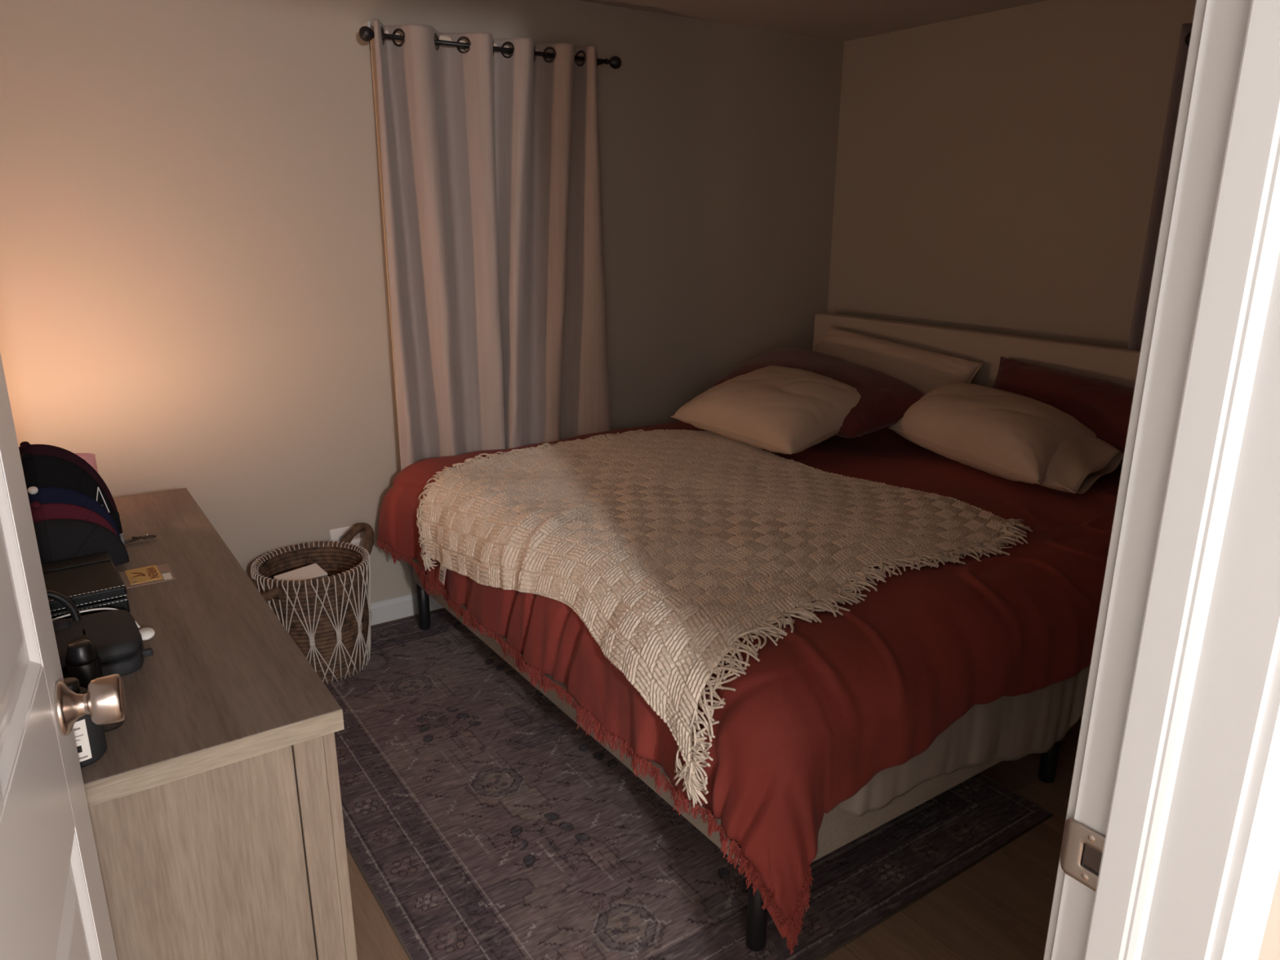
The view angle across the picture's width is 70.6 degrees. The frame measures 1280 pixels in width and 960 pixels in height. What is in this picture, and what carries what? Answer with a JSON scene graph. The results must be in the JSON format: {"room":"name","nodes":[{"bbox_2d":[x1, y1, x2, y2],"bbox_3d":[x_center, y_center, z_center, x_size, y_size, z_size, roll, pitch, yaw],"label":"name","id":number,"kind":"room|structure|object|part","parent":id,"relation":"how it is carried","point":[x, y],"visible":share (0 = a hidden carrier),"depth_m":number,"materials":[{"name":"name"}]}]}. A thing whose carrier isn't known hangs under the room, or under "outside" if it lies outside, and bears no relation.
{"room":"bedroom","nodes":[
{"label":"bedroom","id":0,"kind":"room"},
{"bbox_2d":[65,656,102,688],"bbox_3d":[-0.888,0.309,1.447,0.047,0.049,0.047,-11,19,-33],"label":"jar","id":1,"kind":"object","parent":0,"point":[85,668],"depth_m":1.43,"materials":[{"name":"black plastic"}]},
{"bbox_2d":[0,0,844,603],"bbox_3d":[-0.595,-0.634,3.479,3.805,2.265,0.100,-11,19,-33],"label":"wall","id":2,"kind":"structure","parent":0,"point":[194,292],"depth_m":2.99,"materials":[{"name":"beige paint"}]},
{"bbox_2d":[329,525,364,547],"bbox_3d":[-1.070,0.241,3.311,0.112,0.138,0.035,-11,19,-33],"label":"wall outlet","id":3,"kind":"object","parent":2,"relation":"attached to","point":[336,535],"visible":0.25,"depth_m":3.30,"materials":[{"name":"white plastic"}]},
{"bbox_2d":[337,535,344,542],"bbox_3d":[-1.085,0.216,3.307,0.034,0.028,0.005,-11,19,-33],"label":"receptacle","id":4,"kind":"object","parent":3,"relation":"attached to","point":[340,537],"depth_m":3.30,"materials":[{"name":"grey paint"}]},
{"bbox_3d":[-1.087,0.239,3.317,0.090,0.138,0.006,-11,19,-33],"label":"plate","id":5,"kind":"part","parent":3,"relation":"part of","materials":[{"name":"white plastic"}]},
{"bbox_2d":[370,592,443,625],"bbox_3d":[-0.568,0.425,3.739,3.605,0.086,0.013,-11,19,-33],"label":"baseboard","id":6,"kind":"structure","parent":2,"relation":"attached to","point":[405,606],"depth_m":3.49,"materials":[{"name":"grey paint"}]},
{"bbox_2d":[359,26,621,69],"bbox_3d":[-0.500,-1.492,3.157,0.987,0.060,0.116,-11,19,-33],"label":"curtain rod","id":7,"kind":"object","parent":2,"relation":"attached to","point":[366,33],"visible":0.55,"depth_m":3.04,"materials":[{"name":"black metal"}]},
{"bbox_2d":[360,18,611,471],"bbox_3d":[-0.488,-0.708,3.332,0.921,1.690,0.124,-11,19,-33],"label":"window curtain","id":8,"kind":"object","parent":7,"relation":"hanging from","point":[491,163],"visible":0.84,"depth_m":3.26,"materials":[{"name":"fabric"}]},
{"bbox_3d":[-0.478,-1.489,3.129,0.900,0.015,0.015,-11,19,-33],"label":"rod","id":9,"kind":"part","parent":7,"relation":"part of","materials":[{"name":"black metal"}]},
{"bbox_2d":[346,607,1081,959],"bbox_3d":[0.667,1.255,1.280,4.705,0.120,5.885,-11,19,-33],"label":"floor","id":10,"kind":"structure","parent":0,"point":[999,908],"depth_m":2.05,"materials":[{"name":"brown wood"}]},
{"bbox_2d":[33,488,357,959],"bbox_3d":[-1.087,0.539,1.895,0.576,0.893,1.420,-11,19,-33],"label":"dresser","id":11,"kind":"object","parent":10,"relation":"on","point":[215,806],"depth_m":1.40,"materials":[{"name":"beige wood"}]},
{"bbox_2d":[46,590,81,631],"bbox_3d":[-1.015,0.248,1.533,0.118,0.107,0.077,-11,19,-33],"label":"headphones","id":12,"kind":"object","parent":11,"relation":"on","point":[61,624],"visible":0.22,"depth_m":1.56,"materials":[{"name":"black plastic"}]},
{"bbox_2d":[52,618,70,631],"bbox_3d":[-0.991,0.269,1.545,0.036,0.060,0.060,-11,19,-33],"label":"ear cup","id":13,"kind":"object","parent":12,"relation":"on","point":[61,624],"depth_m":1.53,"materials":[{"name":"black fabric"}]},
{"bbox_2d":[18,441,123,533],"bbox_3d":[-1.352,0.037,1.996,0.337,0.235,0.092,-11,19,-33],"label":"baseball cap","id":14,"kind":"object","parent":11,"relation":"on","point":[24,446],"visible":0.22,"depth_m":2.04,"materials":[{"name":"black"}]},
{"bbox_2d":[20,452,124,543],"bbox_3d":[-1.321,0.056,1.957,0.328,0.222,0.089,-11,19,-33],"label":"baseball cap","id":15,"kind":"object","parent":11,"relation":"on","point":[39,470],"visible":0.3,"depth_m":1.99,"materials":[{"name":"black fabric"}]},
{"bbox_2d":[26,486,120,539],"bbox_3d":[-1.293,0.098,1.922,0.317,0.160,0.079,-11,19,-33],"label":"baseball cap","id":16,"kind":"object","parent":11,"relation":"on","point":[46,495],"visible":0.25,"depth_m":1.96,"materials":[{"name":"blue fabric"}]},
{"bbox_2d":[30,501,118,536],"bbox_3d":[-1.266,0.119,1.887,0.312,0.140,0.075,-11,19,-33],"label":"baseball cap","id":17,"kind":"object","parent":11,"relation":"on","point":[40,512],"visible":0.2,"depth_m":1.92,"materials":[{"name":"red fabric"}]},
{"bbox_3d":[-1.235,0.145,1.848,0.323,0.112,0.072,-11,19,-33],"label":"baseball cap","id":18,"kind":"part","parent":11,"relation":"part of","materials":[{"name":"black fabric"}]},
{"bbox_2d":[63,677,106,767],"bbox_3d":[-0.781,0.332,1.248,0.066,0.118,0.067,-11,19,-33],"label":"bottle","id":19,"kind":"object","parent":11,"relation":"on","point":[90,737],"visible":0.41,"depth_m":1.24,"materials":[{"name":"black plastic"}]},
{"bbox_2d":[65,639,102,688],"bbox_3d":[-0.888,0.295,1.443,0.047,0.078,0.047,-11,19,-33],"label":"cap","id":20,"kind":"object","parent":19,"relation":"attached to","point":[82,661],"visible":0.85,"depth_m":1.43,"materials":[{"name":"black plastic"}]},
{"bbox_3d":[-0.888,0.271,1.436,0.045,0.029,0.045,-11,19,-33],"label":"jar lid","id":21,"kind":"part","parent":20,"relation":"part of","materials":[{"name":"black plastic"}]},
{"bbox_2d":[41,552,129,620],"bbox_3d":[-1.113,0.215,1.746,0.188,0.059,0.229,-12,20,-35],"label":"case","id":22,"kind":"object","parent":11,"relation":"on","point":[94,581],"visible":0.61,"depth_m":1.72,"materials":[{"name":"black leather"}]},
{"bbox_2d":[74,453,97,472],"bbox_3d":[-1.387,0.026,2.181,0.152,0.176,0.027,-10,19,-31],"label":"pouch","id":23,"kind":"object","parent":11,"relation":"on","point":[90,458],"visible":0.05,"depth_m":2.19,"materials":[{"name":"pink fabric"}]},
{"bbox_2d":[54,609,152,678],"bbox_3d":[-0.927,0.281,1.527,0.168,0.057,0.180,-11,19,-33],"label":"case","id":24,"kind":"object","parent":11,"relation":"on","point":[116,637],"visible":0.59,"depth_m":1.50,"materials":[{"name":"black fabric"}]},
{"bbox_3d":[-0.827,0.289,1.517,0.016,0.012,0.012,-11,19,-33],"label":"zip pull","id":25,"kind":"part","parent":24,"relation":"part of","materials":[{"name":"grey metal"}]},
{"bbox_2d":[52,608,155,640],"bbox_3d":[-0.977,0.261,1.591,0.224,0.049,0.060,-5,17,-17],"label":"charging cable","id":26,"kind":"object","parent":11,"relation":"on","point":[147,633],"visible":0.55,"depth_m":1.61,"materials":[{"name":"white plastic"}]},
{"bbox_3d":[-0.992,0.254,1.588,0.201,0.034,0.043,-7,18,-24],"label":"cord","id":27,"kind":"part","parent":26,"relation":"part of","materials":[{"name":"white plastic"}]},
{"bbox_2d":[102,715,126,732],"bbox_3d":[-0.792,0.331,1.337,0.050,0.069,0.050,-11,19,-33],"label":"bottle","id":28,"kind":"object","parent":11,"relation":"on","point":[107,727],"visible":0.1,"depth_m":1.33,"materials":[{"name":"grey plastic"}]},
{"bbox_2d":[124,533,156,543],"bbox_3d":[-1.175,0.138,2.093,0.100,0.011,0.021,-11,19,-33],"label":"cord","id":29,"kind":"object","parent":11,"relation":"on","point":[150,536],"visible":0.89,"depth_m":2.10,"materials":[{"name":"black plastic"}]},
{"bbox_3d":[-1.185,0.141,2.083,0.072,0.010,0.011,-14,22,-41],"label":"cord","id":30,"kind":"part","parent":29,"relation":"part of","materials":[{"name":"black plastic"}]},
{"bbox_2d":[118,563,175,588],"bbox_3d":[-1.037,0.201,1.898,0.098,0.001,0.104,-11,19,-33],"label":"greeting card","id":31,"kind":"object","parent":11,"relation":"on","point":[165,570],"visible":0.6,"depth_m":1.89,"materials":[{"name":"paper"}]},
{"bbox_2d":[124,564,163,585],"bbox_3d":[-1.043,0.199,1.901,0.060,0.002,0.092,-11,20,-34],"label":"price tag","id":32,"kind":"object","parent":31,"relation":"on","point":[137,575],"visible":1,"depth_m":1.90,"materials":[{"name":"yellow paper"}]},
{"bbox_2d":[131,573,145,578],"bbox_3d":[-1.056,0.199,1.899,0.030,0.001,0.040,-11,20,-34],"label":"print","id":33,"kind":"object","parent":32,"relation":"on","point":[142,574],"depth_m":1.90},
{"bbox_3d":[-0.733,0.757,1.349,0.476,0.684,0.016,-11,19,-33],"label":"panel","id":34,"kind":"part","parent":11,"relation":"part of","materials":[{"name":"beige wood"}]},
{"bbox_3d":[-1.092,0.247,1.806,0.561,0.036,1.419,-11,19,-33],"label":"panel","id":35,"kind":"part","parent":11,"relation":"part of","materials":[{"name":"beige wood"}]},
{"bbox_3d":[-0.520,0.740,1.501,0.044,0.734,0.035,-11,19,-33],"label":"corner post","id":36,"kind":"part","parent":11,"relation":"part of","materials":[{"name":"beige wood"}]},
{"bbox_2d":[324,608,1053,959],"bbox_3d":[-0.158,0.751,2.768,1.565,0.007,2.102,-11,19,-33],"label":"area rug","id":37,"kind":"object","parent":10,"relation":"on","point":[479,818],"visible":0.45,"depth_m":2.27,"materials":[{"name":"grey carpet"}]},
{"bbox_2d":[250,523,373,684],"bbox_3d":[-1.102,0.423,3.073,0.422,0.445,0.379,-5,17,-18],"label":"woven basket","id":38,"kind":"object","parent":37,"relation":"on","point":[328,619],"visible":0.77,"depth_m":2.98,"materials":[{"name":"brown wicker"}]},
{"bbox_3d":[-1.209,0.356,2.870,0.144,0.041,0.085,10,19,30],"label":"handle","id":39,"kind":"part","parent":38,"relation":"part of","materials":[{"name":"brown wicker"}]},
{"bbox_2d":[273,563,328,580],"bbox_3d":[-1.120,0.357,3.001,0.151,0.118,0.101,-14,22,-41],"label":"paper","id":40,"kind":"object","parent":38,"relation":"in","point":[312,571],"visible":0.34,"depth_m":2.99,"materials":[{"name":"white paper"}]},
{"bbox_2d":[411,312,1140,951],"bbox_3d":[0.583,0.111,3.084,2.125,1.066,2.045,-11,19,-33],"label":"platform bed","id":41,"kind":"object","parent":10,"relation":"on","point":[839,827],"visible":0.16,"depth_m":3.15,"materials":[{"name":"wood"}]},
{"bbox_3d":[-0.810,0.425,3.373,0.043,0.277,0.043,-11,19,-33],"label":"leg","id":42,"kind":"part","parent":41,"relation":"part of","materials":[{"name":"black metal"}]},
{"bbox_3d":[-0.284,0.520,2.593,0.035,0.173,1.950,-11,19,-33],"label":"foot rail","id":43,"kind":"part","parent":41,"relation":"part of","materials":[{"name":"fabric"}]},
{"bbox_2d":[377,421,1121,954],"bbox_3d":[0.497,0.246,3.032,2.139,0.550,2.140,-11,19,-33],"label":"duvet","id":44,"kind":"object","parent":41,"relation":"on","point":[840,701],"visible":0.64,"depth_m":2.02,"materials":[{"name":"red fabric"}]},
{"bbox_2d":[416,428,1033,808],"bbox_3d":[0.126,0.207,2.778,1.322,0.354,1.734,-12,20,-36],"label":"throw blanket","id":45,"kind":"object","parent":44,"relation":"on","point":[672,548],"visible":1,"depth_m":2.44,"materials":[{"name":"beige fabric"}]},
{"bbox_2d":[670,365,860,454],"bbox_3d":[0.530,-0.283,3.433,0.524,0.240,0.683,-11,19,-33],"label":"pillow","id":46,"kind":"object","parent":44,"relation":"on","point":[778,409],"visible":0.9,"depth_m":3.27,"materials":[{"name":"beige fabric"}]},
{"bbox_2d":[711,346,925,438],"bbox_3d":[0.697,-0.373,3.629,0.429,0.239,0.995,-9,19,-29],"label":"pillow","id":47,"kind":"object","parent":44,"relation":"on","point":[885,398],"visible":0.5,"depth_m":3.37,"materials":[{"name":"red fabric"}]},
{"bbox_2d":[888,382,1124,493],"bbox_3d":[1.214,-0.183,3.141,0.422,0.238,0.961,-7,18,-25],"label":"pillow","id":48,"kind":"object","parent":44,"relation":"on","point":[1002,433],"visible":0.98,"depth_m":2.93,"materials":[{"name":"beige fabric"}]},
{"bbox_2d":[991,356,1133,463],"bbox_3d":[1.554,-0.220,3.059,0.224,0.260,0.942,-11,19,-33],"label":"pillow","id":49,"kind":"object","parent":44,"relation":"on","point":[1103,406],"visible":0.23,"depth_m":3.08,"materials":[{"name":"red fabric"}]},
{"bbox_3d":[0.248,0.861,1.895,0.043,0.277,0.043,-11,19,-33],"label":"leg","id":50,"kind":"part","parent":41,"relation":"part of","materials":[{"name":"black metal"}]},
{"bbox_3d":[1.101,0.585,2.393,2.020,0.173,0.035,-11,19,-33],"label":"rail","id":51,"kind":"part","parent":41,"relation":"part of","materials":[{"name":"fabric"}]},
{"bbox_3d":[1.428,-0.144,3.614,0.075,0.866,2.045,-11,19,-33],"label":"headboard","id":52,"kind":"part","parent":41,"relation":"part of","materials":[{"name":"wood"}]},
{"bbox_3d":[1.132,0.701,2.480,0.043,0.277,0.043,-11,19,-33],"label":"leg","id":53,"kind":"part","parent":41,"relation":"part of","materials":[{"name":"black metal"}]},
{"bbox_3d":[0.551,0.189,3.094,2.020,0.290,1.920,-11,19,-33],"label":"mattress","id":54,"kind":"object","parent":41,"relation":"on","visible":0},
{"bbox_2d":[836,666,1089,817],"bbox_3d":[1.115,0.496,2.347,1.920,0.428,0.038,-11,19,-33],"label":"fitted sheet","id":55,"kind":"object","parent":54,"relation":"on","point":[1006,728],"visible":0.2,"depth_m":2.17,"materials":[{"name":"white fabric"}]},
{"bbox_2d":[578,0,1048,41],"bbox_3d":[0.719,-1.033,0.643,4.605,0.100,5.885,-11,19,-33],"label":"ceiling","id":56,"kind":"structure","parent":0,"point":[842,20],"depth_m":3.51,"materials":[{"name":"beige paint"}]},
{"bbox_2d":[814,325,983,393],"bbox_3d":[1.020,-0.466,3.831,0.196,0.285,0.922,-11,19,-33],"label":"pillow","id":57,"kind":"object","parent":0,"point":[924,370],"visible":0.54,"depth_m":3.69,"materials":[{"name":"beige fabric"}]},
{"bbox_2d":[826,0,1195,348],"bbox_3d":[1.797,-0.565,3.280,0.100,2.265,2.955,-11,19,-33],"label":"wall","id":58,"kind":"structure","parent":0,"point":[996,171],"depth_m":3.54,"materials":[{"name":"beige paint"}]},
{"bbox_2d":[1184,31,1191,45],"bbox_3d":[2.006,-1.300,2.546,0.128,0.045,0.861,-11,19,-33],"label":"curtain rod","id":59,"kind":"object","parent":58,"relation":"attached to","point":[1188,36],"visible":0.15,"depth_m":2.84,"materials":[{"name":"black metal"}]},
{"bbox_2d":[1127,22,1192,350],"bbox_3d":[1.948,-0.566,2.796,0.072,1.640,0.802,-11,19,-33],"label":"window curtain","id":60,"kind":"object","parent":59,"relation":"hanging from","point":[1151,242],"visible":0.06,"depth_m":2.99,"materials":[{"name":"grey fabric"}]},
{"bbox_2d":[1257,870,1279,959],"bbox_3d":[0.783,0.106,0.962,4.505,2.265,0.125,-11,19,-33],"label":"wall","id":61,"kind":"structure","parent":0,"point":[1270,946],"depth_m":0.82,"materials":[{"name":"beige paint"}]},
{"bbox_2d":[0,352,126,959],"bbox_3d":[-0.519,0.296,0.700,0.165,2.020,0.863,-8,18,-26],"label":"door","id":62,"kind":"structure","parent":61,"relation":"in","point":[53,903],"depth_m":0.94,"materials":[{"name":"white paint"}]},
{"bbox_3d":[-0.602,-0.040,0.777,0.033,0.580,0.274,-8,18,-26],"label":"panel","id":63,"kind":"part","parent":62,"relation":"part of","materials":[{"name":"white paint"}]},
{"bbox_3d":[-0.520,0.384,0.727,0.035,0.205,0.648,-8,18,-26],"label":"rail","id":64,"kind":"part","parent":62,"relation":"part of","materials":[{"name":"white paint"}]},
{"bbox_3d":[-0.605,0.714,0.997,0.033,0.580,0.274,-8,18,-26],"label":"panel","id":65,"kind":"part","parent":62,"relation":"part of","materials":[{"name":"white paint"}]},
{"bbox_3d":[-0.639,0.260,1.056,0.065,0.063,0.063,-8,18,-26],"label":"knob","id":66,"kind":"part","parent":62,"relation":"part of","materials":[{"name":"silver metal"}]},
{"bbox_2d":[1043,0,1205,959],"bbox_3d":[0.415,0.230,0.825,0.057,2.100,0.017,-11,19,-33],"label":"trim","id":67,"kind":"structure","parent":61,"relation":"attached to","point":[1200,4],"depth_m":0.72,"materials":[{"name":"grey paint"}]},
{"bbox_2d":[1049,0,1279,959],"bbox_3d":[0.428,0.277,0.763,0.028,2.045,0.133,-11,19,-33],"label":"trim","id":68,"kind":"structure","parent":61,"relation":"attached to","point":[1189,648],"depth_m":0.69,"materials":[{"name":"grey paint"}]},
{"bbox_3d":[0.398,0.336,0.815,0.006,0.057,0.045,-7,18,-25],"label":"strike plate","id":69,"kind":"part","parent":68,"relation":"part of","materials":[{"name":"silver metal"}]},
{"bbox_2d":[1209,646,1279,959],"bbox_3d":[0.496,0.263,0.713,0.057,2.100,0.017,-11,19,-33],"label":"trim","id":70,"kind":"structure","parent":61,"relation":"attached to","point":[1255,868],"depth_m":0.71,"materials":[{"name":"grey paint"}]}
]}

